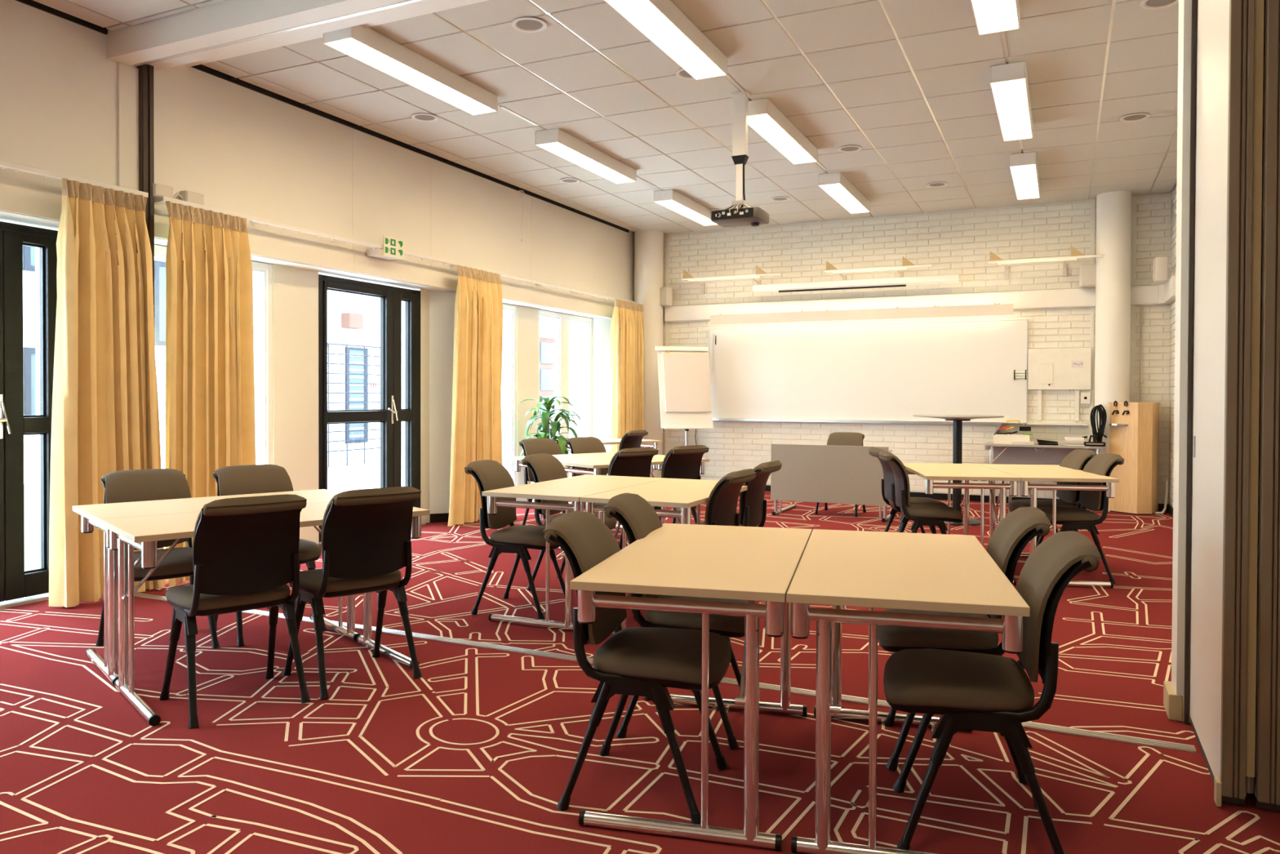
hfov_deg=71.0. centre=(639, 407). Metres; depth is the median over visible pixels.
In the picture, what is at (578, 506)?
socket
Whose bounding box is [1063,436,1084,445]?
paper roll
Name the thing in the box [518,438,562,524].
chair
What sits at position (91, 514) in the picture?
folding table
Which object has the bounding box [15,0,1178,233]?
ceiling
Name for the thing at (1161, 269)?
loudspeaker
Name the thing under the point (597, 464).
folding table
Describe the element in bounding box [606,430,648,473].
chair
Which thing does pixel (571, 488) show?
folding table
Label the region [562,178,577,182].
grille
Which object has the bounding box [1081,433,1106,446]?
cable box
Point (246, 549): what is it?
chair
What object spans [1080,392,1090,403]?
socket
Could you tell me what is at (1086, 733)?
floor track
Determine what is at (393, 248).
exit sign
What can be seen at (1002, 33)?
rail
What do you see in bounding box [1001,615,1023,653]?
socket
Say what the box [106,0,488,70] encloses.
beam
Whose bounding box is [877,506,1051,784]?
chair
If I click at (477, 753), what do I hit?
floor
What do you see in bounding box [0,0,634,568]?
wall
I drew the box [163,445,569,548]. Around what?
ground
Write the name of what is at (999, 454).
table
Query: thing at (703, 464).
socket
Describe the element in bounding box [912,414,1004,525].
bar table
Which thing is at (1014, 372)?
rack
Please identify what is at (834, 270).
tray
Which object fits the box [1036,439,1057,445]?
stapler
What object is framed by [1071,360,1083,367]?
notice
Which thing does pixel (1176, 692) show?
wall partition
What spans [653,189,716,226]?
ceiling light
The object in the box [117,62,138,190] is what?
trim
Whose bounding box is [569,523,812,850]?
folding table
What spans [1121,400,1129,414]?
clip
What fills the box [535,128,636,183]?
ceiling light
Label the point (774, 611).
socket
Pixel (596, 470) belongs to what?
socket
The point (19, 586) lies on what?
door
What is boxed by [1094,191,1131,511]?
column
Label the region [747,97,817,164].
ceiling light
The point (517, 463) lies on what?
socket
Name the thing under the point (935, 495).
baseboard
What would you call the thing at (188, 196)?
junction box
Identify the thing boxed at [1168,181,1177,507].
wall
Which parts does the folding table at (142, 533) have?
post, rail, slim post, post, slim post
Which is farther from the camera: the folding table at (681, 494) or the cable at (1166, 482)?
the cable at (1166, 482)
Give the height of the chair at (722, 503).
0.860 m
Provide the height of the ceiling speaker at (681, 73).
0.012 m
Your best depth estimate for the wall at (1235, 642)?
2.70 m
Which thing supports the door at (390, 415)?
in the wall at (249, 152)
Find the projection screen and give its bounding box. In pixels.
[752,274,959,293]
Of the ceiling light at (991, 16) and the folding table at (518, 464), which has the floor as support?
the folding table at (518, 464)
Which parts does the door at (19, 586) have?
handle plate, handle, frame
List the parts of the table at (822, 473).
post, slim post, slim post, post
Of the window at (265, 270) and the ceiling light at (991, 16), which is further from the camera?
the window at (265, 270)
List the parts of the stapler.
arm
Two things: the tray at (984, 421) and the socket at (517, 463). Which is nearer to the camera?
the socket at (517, 463)
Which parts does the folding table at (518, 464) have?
rail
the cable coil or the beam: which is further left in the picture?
the beam
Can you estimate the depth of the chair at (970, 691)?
2.40 m
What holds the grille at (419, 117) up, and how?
attached to the ceiling speaker at (422, 117)
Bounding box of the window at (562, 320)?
[537,309,592,477]
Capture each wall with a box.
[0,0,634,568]
[662,190,1172,503]
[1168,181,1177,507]
[1190,0,1279,811]
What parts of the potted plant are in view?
stem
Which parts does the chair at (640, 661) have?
leg, backrest, leg, seat, leg, leg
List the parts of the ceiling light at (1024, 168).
light panel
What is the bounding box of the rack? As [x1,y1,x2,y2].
[1012,369,1027,379]
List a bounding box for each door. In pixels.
[0,221,57,608]
[318,274,425,544]
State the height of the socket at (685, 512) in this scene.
0.104 m
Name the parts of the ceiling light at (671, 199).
light panel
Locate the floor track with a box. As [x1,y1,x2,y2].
[133,591,1195,752]
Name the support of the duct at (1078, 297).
attached to the wall at (961, 242)
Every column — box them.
[634,230,663,477]
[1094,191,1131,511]
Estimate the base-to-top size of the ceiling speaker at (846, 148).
0.012 m
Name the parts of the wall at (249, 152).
kick panel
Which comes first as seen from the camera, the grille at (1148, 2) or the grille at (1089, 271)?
the grille at (1148, 2)
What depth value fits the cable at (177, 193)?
6.01 m
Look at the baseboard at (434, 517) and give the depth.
8.80 m
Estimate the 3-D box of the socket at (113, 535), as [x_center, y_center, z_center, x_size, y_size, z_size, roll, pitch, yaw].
[-2.191,0.542,3.757,0.051,0.104,0.051,1,1,25]
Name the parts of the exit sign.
sign plate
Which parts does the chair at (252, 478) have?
leg, leg, backrest, seat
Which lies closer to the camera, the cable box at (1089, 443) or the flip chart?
the cable box at (1089, 443)
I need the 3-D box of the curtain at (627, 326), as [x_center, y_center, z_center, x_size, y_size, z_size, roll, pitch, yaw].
[-0.121,-0.155,11.911,0.166,2.473,1.008,1,1,25]
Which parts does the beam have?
track rail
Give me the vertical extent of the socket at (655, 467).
0.104 m
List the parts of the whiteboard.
paper strip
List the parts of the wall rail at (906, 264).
rod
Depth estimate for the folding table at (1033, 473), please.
5.90 m
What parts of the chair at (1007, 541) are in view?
leg, leg, seat, leg, backrest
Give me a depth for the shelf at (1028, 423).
10.26 m
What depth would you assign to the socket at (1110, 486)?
5.82 m
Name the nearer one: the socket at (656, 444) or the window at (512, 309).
the window at (512, 309)
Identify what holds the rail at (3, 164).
attached to the wall at (249, 152)
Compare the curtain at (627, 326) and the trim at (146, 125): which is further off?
the curtain at (627, 326)
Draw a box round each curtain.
[48,177,164,607]
[165,200,255,586]
[447,265,502,526]
[609,298,644,452]
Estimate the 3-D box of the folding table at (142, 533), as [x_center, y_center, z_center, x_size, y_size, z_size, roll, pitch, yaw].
[-1.606,0.826,3.921,1.200,0.718,0.600,0,1,-42]
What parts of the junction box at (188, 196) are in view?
lid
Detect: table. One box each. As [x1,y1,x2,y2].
[72,488,360,685]
[99,502,430,726]
[481,474,666,631]
[510,451,660,529]
[555,454,709,550]
[565,438,662,507]
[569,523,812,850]
[579,478,747,635]
[770,444,898,522]
[786,528,1030,853]
[902,462,1021,585]
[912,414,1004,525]
[977,463,1119,587]
[985,442,1104,511]
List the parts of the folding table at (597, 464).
rail, post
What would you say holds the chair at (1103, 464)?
on the floor
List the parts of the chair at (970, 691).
leg, leg, seat, leg, backrest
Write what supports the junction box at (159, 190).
attached to the wall at (249, 152)
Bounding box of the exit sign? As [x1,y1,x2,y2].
[366,235,404,260]
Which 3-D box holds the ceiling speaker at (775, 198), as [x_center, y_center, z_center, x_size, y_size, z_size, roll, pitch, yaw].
[1.587,-2.362,10.162,0.216,0.012,0.216,1,1,25]
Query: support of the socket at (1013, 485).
attached to the folding table at (931, 472)
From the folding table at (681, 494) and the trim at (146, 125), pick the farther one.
the trim at (146, 125)
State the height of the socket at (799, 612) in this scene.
0.104 m
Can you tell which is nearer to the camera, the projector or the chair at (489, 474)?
the chair at (489, 474)
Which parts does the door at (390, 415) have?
handle plate, handle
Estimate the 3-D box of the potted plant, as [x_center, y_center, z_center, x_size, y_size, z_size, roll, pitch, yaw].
[-0.939,0.495,9.871,0.773,1.241,0.809,0,1,-5]
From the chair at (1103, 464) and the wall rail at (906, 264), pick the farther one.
the wall rail at (906, 264)
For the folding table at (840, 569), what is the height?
0.718 m
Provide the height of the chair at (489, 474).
0.860 m
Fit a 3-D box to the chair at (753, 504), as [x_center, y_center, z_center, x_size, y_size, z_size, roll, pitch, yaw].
[0.565,0.749,5.481,0.558,0.860,0.456,1,1,24]
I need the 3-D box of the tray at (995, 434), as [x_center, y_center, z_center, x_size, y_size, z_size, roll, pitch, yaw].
[4.237,0.312,10.218,0.350,0.010,0.090,1,1,25]
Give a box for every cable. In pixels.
[173,192,182,198]
[1155,480,1168,514]
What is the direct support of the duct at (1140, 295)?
attached to the wall at (961, 242)
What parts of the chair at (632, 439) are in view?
backrest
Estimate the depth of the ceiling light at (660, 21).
5.34 m
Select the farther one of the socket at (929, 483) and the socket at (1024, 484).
the socket at (929, 483)
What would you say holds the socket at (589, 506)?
attached to the folding table at (681, 494)
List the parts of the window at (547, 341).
pane, pane, pane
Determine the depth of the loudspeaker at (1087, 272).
10.00 m
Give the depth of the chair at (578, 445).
8.37 m
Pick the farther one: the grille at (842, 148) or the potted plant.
the potted plant
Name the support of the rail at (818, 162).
attached to the ceiling
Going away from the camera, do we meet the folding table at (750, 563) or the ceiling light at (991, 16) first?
the folding table at (750, 563)
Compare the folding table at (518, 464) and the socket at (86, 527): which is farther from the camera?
the folding table at (518, 464)
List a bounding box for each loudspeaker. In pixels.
[659,286,672,306]
[1079,263,1096,287]
[1152,256,1173,283]
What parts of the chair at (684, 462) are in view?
backrest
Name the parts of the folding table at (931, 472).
slim post, post, rail, slim post, post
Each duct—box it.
[664,288,1095,321]
[1130,284,1158,305]
[1157,275,1175,304]
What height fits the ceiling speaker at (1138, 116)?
0.012 m
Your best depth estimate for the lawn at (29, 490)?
9.05 m
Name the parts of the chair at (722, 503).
backrest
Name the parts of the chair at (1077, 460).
seat, backrest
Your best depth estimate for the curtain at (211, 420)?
6.03 m
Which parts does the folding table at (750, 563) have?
rail, slim post, post, post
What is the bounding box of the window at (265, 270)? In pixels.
[154,244,272,464]
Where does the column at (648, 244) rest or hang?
attached to the wall at (961, 242)
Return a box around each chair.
[95,468,219,648]
[159,493,311,728]
[208,464,327,646]
[282,486,422,698]
[464,459,564,619]
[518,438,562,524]
[520,453,617,591]
[542,511,731,824]
[565,436,606,476]
[584,447,658,550]
[603,493,755,749]
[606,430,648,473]
[644,468,755,619]
[653,444,708,523]
[694,460,782,527]
[814,431,866,516]
[868,446,947,533]
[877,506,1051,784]
[878,450,963,533]
[883,530,1101,853]
[1008,448,1097,570]
[1036,453,1124,583]
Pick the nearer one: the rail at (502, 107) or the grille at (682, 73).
the grille at (682, 73)
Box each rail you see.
[0,159,148,197]
[154,195,636,302]
[500,106,538,125]
[636,176,657,187]
[681,265,782,293]
[724,73,745,92]
[815,160,826,169]
[824,257,932,279]
[987,246,1105,279]
[1000,31,1008,57]
[1018,139,1023,149]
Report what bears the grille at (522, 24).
attached to the ceiling speaker at (529, 24)
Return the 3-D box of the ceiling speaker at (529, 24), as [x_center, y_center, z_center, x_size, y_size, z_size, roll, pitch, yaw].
[-0.667,-2.311,5.421,0.216,0.012,0.216,1,1,25]
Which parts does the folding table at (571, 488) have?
rail, slim post, post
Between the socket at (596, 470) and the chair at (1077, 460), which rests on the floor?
the chair at (1077, 460)
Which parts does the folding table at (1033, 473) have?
post, slim post, post, slim post, rail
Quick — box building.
[22,245,569,484]
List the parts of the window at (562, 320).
sash, sash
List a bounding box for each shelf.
[1026,422,1088,425]
[1108,423,1128,425]
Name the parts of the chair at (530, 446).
leg, backrest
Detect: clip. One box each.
[1111,400,1119,414]
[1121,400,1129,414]
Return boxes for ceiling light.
[323,25,497,115]
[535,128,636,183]
[604,0,727,79]
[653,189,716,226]
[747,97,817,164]
[817,172,870,213]
[970,0,1020,35]
[989,61,1032,141]
[1008,151,1039,199]
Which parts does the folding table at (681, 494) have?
post, slim post, rail, post, slim post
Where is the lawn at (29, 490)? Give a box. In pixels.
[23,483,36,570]
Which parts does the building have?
pane, pane, pane, pane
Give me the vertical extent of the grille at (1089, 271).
0.226 m
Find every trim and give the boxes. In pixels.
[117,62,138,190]
[136,64,154,313]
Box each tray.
[688,275,760,281]
[712,417,1026,425]
[831,266,907,274]
[995,434,1029,435]
[997,257,1076,265]
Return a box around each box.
[152,182,173,199]
[179,190,204,204]
[1012,440,1034,444]
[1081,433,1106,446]
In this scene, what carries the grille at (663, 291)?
attached to the loudspeaker at (665, 293)
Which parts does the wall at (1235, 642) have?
lock plate, panel, panel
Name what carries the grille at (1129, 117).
attached to the ceiling speaker at (1138, 116)
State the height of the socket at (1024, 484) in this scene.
0.104 m
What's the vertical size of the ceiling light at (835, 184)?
0.115 m
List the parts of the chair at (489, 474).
leg, backrest, leg, seat, leg, leg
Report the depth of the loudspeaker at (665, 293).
12.19 m
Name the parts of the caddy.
handle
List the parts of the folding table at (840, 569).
post, post, slim post, slim post, rail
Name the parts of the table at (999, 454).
leg, modesty panel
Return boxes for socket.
[80,515,93,533]
[106,528,109,547]
[109,529,117,550]
[141,541,156,568]
[410,515,421,538]
[487,496,497,514]
[515,459,520,471]
[573,501,583,511]
[577,590,595,624]
[585,502,595,515]
[593,467,600,475]
[652,464,657,469]
[654,442,658,451]
[657,464,661,470]
[680,506,691,524]
[699,462,705,474]
[764,600,784,637]
[790,602,809,639]
[925,479,933,494]
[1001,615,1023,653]
[1008,480,1017,496]
[1020,480,1028,496]
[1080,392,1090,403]
[1106,482,1115,497]
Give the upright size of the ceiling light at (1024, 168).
0.115 m
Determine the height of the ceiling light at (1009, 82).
0.115 m
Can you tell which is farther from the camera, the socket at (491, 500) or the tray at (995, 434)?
the tray at (995, 434)
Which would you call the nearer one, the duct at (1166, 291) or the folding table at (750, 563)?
the folding table at (750, 563)
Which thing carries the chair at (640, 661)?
on the floor
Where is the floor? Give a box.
[0,490,1279,853]
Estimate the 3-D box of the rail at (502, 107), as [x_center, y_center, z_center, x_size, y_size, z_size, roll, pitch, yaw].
[-0.962,-2.339,7.208,0.024,0.010,0.530,1,1,25]
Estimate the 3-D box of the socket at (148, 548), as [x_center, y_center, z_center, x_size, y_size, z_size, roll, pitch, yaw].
[-1.835,0.548,3.356,0.051,0.104,0.051,1,1,25]
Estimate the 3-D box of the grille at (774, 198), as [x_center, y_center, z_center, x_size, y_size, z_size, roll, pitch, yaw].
[1.587,-2.361,10.162,0.157,0.005,0.157,0,1,10]
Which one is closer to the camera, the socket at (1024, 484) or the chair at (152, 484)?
the chair at (152, 484)
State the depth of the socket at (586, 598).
2.55 m
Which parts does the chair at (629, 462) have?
seat, leg, backrest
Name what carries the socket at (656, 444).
attached to the folding table at (605, 442)
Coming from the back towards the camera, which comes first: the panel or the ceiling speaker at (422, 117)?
the panel
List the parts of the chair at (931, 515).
backrest, seat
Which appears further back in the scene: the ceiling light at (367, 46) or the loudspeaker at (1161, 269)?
the loudspeaker at (1161, 269)
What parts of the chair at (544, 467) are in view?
leg, backrest, leg, seat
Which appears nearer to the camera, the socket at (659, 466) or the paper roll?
the socket at (659, 466)
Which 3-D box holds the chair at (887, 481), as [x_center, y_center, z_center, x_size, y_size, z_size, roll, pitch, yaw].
[2.035,0.738,6.836,0.558,0.860,0.456,0,1,4]
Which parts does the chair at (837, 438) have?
leg, backrest, leg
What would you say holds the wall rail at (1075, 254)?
attached to the wall at (961, 242)
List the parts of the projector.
connector panel, ceiling plate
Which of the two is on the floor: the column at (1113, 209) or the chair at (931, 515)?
the chair at (931, 515)
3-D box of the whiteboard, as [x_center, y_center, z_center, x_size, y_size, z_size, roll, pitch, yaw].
[2.714,-0.425,11.276,3.954,1.238,0.097,1,1,25]
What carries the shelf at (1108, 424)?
attached to the wooden cabinet
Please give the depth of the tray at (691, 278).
11.71 m
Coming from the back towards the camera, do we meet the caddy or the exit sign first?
the caddy
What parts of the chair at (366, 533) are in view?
leg, leg, seat, backrest, leg, leg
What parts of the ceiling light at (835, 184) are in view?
light panel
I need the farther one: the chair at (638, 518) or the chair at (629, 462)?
the chair at (629, 462)
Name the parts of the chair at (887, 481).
backrest, leg, seat, leg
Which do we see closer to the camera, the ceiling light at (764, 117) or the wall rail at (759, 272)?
the ceiling light at (764, 117)
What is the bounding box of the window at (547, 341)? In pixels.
[539,332,555,438]
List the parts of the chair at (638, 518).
leg, backrest, seat, leg, leg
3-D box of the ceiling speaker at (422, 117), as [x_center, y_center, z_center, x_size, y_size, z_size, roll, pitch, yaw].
[-1.734,-2.337,7.234,0.216,0.012,0.216,1,1,25]
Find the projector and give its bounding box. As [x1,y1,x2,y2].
[711,90,768,227]
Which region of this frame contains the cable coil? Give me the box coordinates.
[1089,404,1106,442]
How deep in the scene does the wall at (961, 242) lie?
10.91 m
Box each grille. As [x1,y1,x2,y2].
[414,115,435,120]
[516,19,542,30]
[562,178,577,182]
[659,287,666,304]
[679,70,691,77]
[773,197,786,199]
[840,146,858,151]
[928,182,944,186]
[1082,264,1096,284]
[1123,114,1146,119]
[1146,0,1176,6]
[1152,257,1155,281]
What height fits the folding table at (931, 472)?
0.718 m
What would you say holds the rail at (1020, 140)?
attached to the ceiling
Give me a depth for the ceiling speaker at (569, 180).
9.34 m
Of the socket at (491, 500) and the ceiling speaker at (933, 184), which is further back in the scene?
the ceiling speaker at (933, 184)
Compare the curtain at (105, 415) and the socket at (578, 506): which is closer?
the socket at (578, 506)
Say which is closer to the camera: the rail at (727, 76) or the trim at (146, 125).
the trim at (146, 125)
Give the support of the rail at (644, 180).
attached to the ceiling
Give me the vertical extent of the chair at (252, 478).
0.860 m
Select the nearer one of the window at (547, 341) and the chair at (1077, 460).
the chair at (1077, 460)
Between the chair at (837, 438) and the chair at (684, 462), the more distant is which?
the chair at (837, 438)
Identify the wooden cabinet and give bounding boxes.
[1108,402,1159,515]
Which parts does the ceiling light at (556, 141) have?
light panel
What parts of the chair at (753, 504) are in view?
seat, backrest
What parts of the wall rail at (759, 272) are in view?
wall plate, rod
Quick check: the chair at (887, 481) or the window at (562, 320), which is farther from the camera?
the window at (562, 320)
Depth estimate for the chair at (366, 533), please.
3.81 m
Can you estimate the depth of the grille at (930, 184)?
9.44 m
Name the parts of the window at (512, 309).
sash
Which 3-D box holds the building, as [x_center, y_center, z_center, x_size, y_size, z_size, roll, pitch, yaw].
[-9.657,-1.979,16.699,4.250,6.200,38.000,1,1,25]
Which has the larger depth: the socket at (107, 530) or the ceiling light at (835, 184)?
the ceiling light at (835, 184)
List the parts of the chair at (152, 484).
leg, backrest, seat, leg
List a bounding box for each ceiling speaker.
[411,112,438,121]
[511,17,547,32]
[559,177,580,183]
[675,68,694,79]
[770,196,789,200]
[837,145,862,152]
[926,182,947,186]
[1119,112,1150,121]
[1140,0,1178,8]
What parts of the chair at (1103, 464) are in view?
leg, seat, backrest, leg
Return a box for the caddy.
[993,419,1031,444]
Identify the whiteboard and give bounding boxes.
[708,319,1027,425]
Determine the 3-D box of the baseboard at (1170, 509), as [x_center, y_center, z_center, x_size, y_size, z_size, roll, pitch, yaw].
[4.271,1.136,6.616,0.020,0.075,7.190,1,1,25]
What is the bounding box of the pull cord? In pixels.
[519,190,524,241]
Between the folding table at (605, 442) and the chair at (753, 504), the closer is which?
the chair at (753, 504)
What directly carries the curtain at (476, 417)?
hanging from the rail at (255, 220)
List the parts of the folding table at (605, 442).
rail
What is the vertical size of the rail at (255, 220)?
0.048 m
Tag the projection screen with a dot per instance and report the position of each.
(952, 278)
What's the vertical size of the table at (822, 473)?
0.748 m
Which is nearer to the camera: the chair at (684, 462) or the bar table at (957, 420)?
the chair at (684, 462)
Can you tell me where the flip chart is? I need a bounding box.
[654,346,713,445]
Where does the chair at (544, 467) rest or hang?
on the floor
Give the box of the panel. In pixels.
[1026,347,1091,425]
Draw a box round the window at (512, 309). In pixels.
[502,303,516,501]
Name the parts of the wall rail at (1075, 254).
wall plate, rod, wall plate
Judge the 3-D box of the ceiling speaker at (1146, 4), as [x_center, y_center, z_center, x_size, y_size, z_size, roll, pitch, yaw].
[2.943,-2.294,5.061,0.216,0.012,0.216,1,1,25]
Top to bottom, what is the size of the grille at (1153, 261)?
0.226 m
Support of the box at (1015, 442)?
on the table at (999, 454)
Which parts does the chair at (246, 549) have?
leg, leg, seat, backrest, leg, leg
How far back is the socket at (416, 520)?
4.06 m
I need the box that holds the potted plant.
[520,395,590,502]
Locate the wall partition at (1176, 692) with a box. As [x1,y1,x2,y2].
[1163,0,1197,724]
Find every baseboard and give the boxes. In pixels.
[430,512,448,522]
[764,484,1168,511]
[1167,504,1173,516]
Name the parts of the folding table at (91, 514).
rail, slim post, post, slim post, post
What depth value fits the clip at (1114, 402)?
9.72 m
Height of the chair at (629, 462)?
0.860 m
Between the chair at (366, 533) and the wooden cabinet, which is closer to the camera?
the chair at (366, 533)

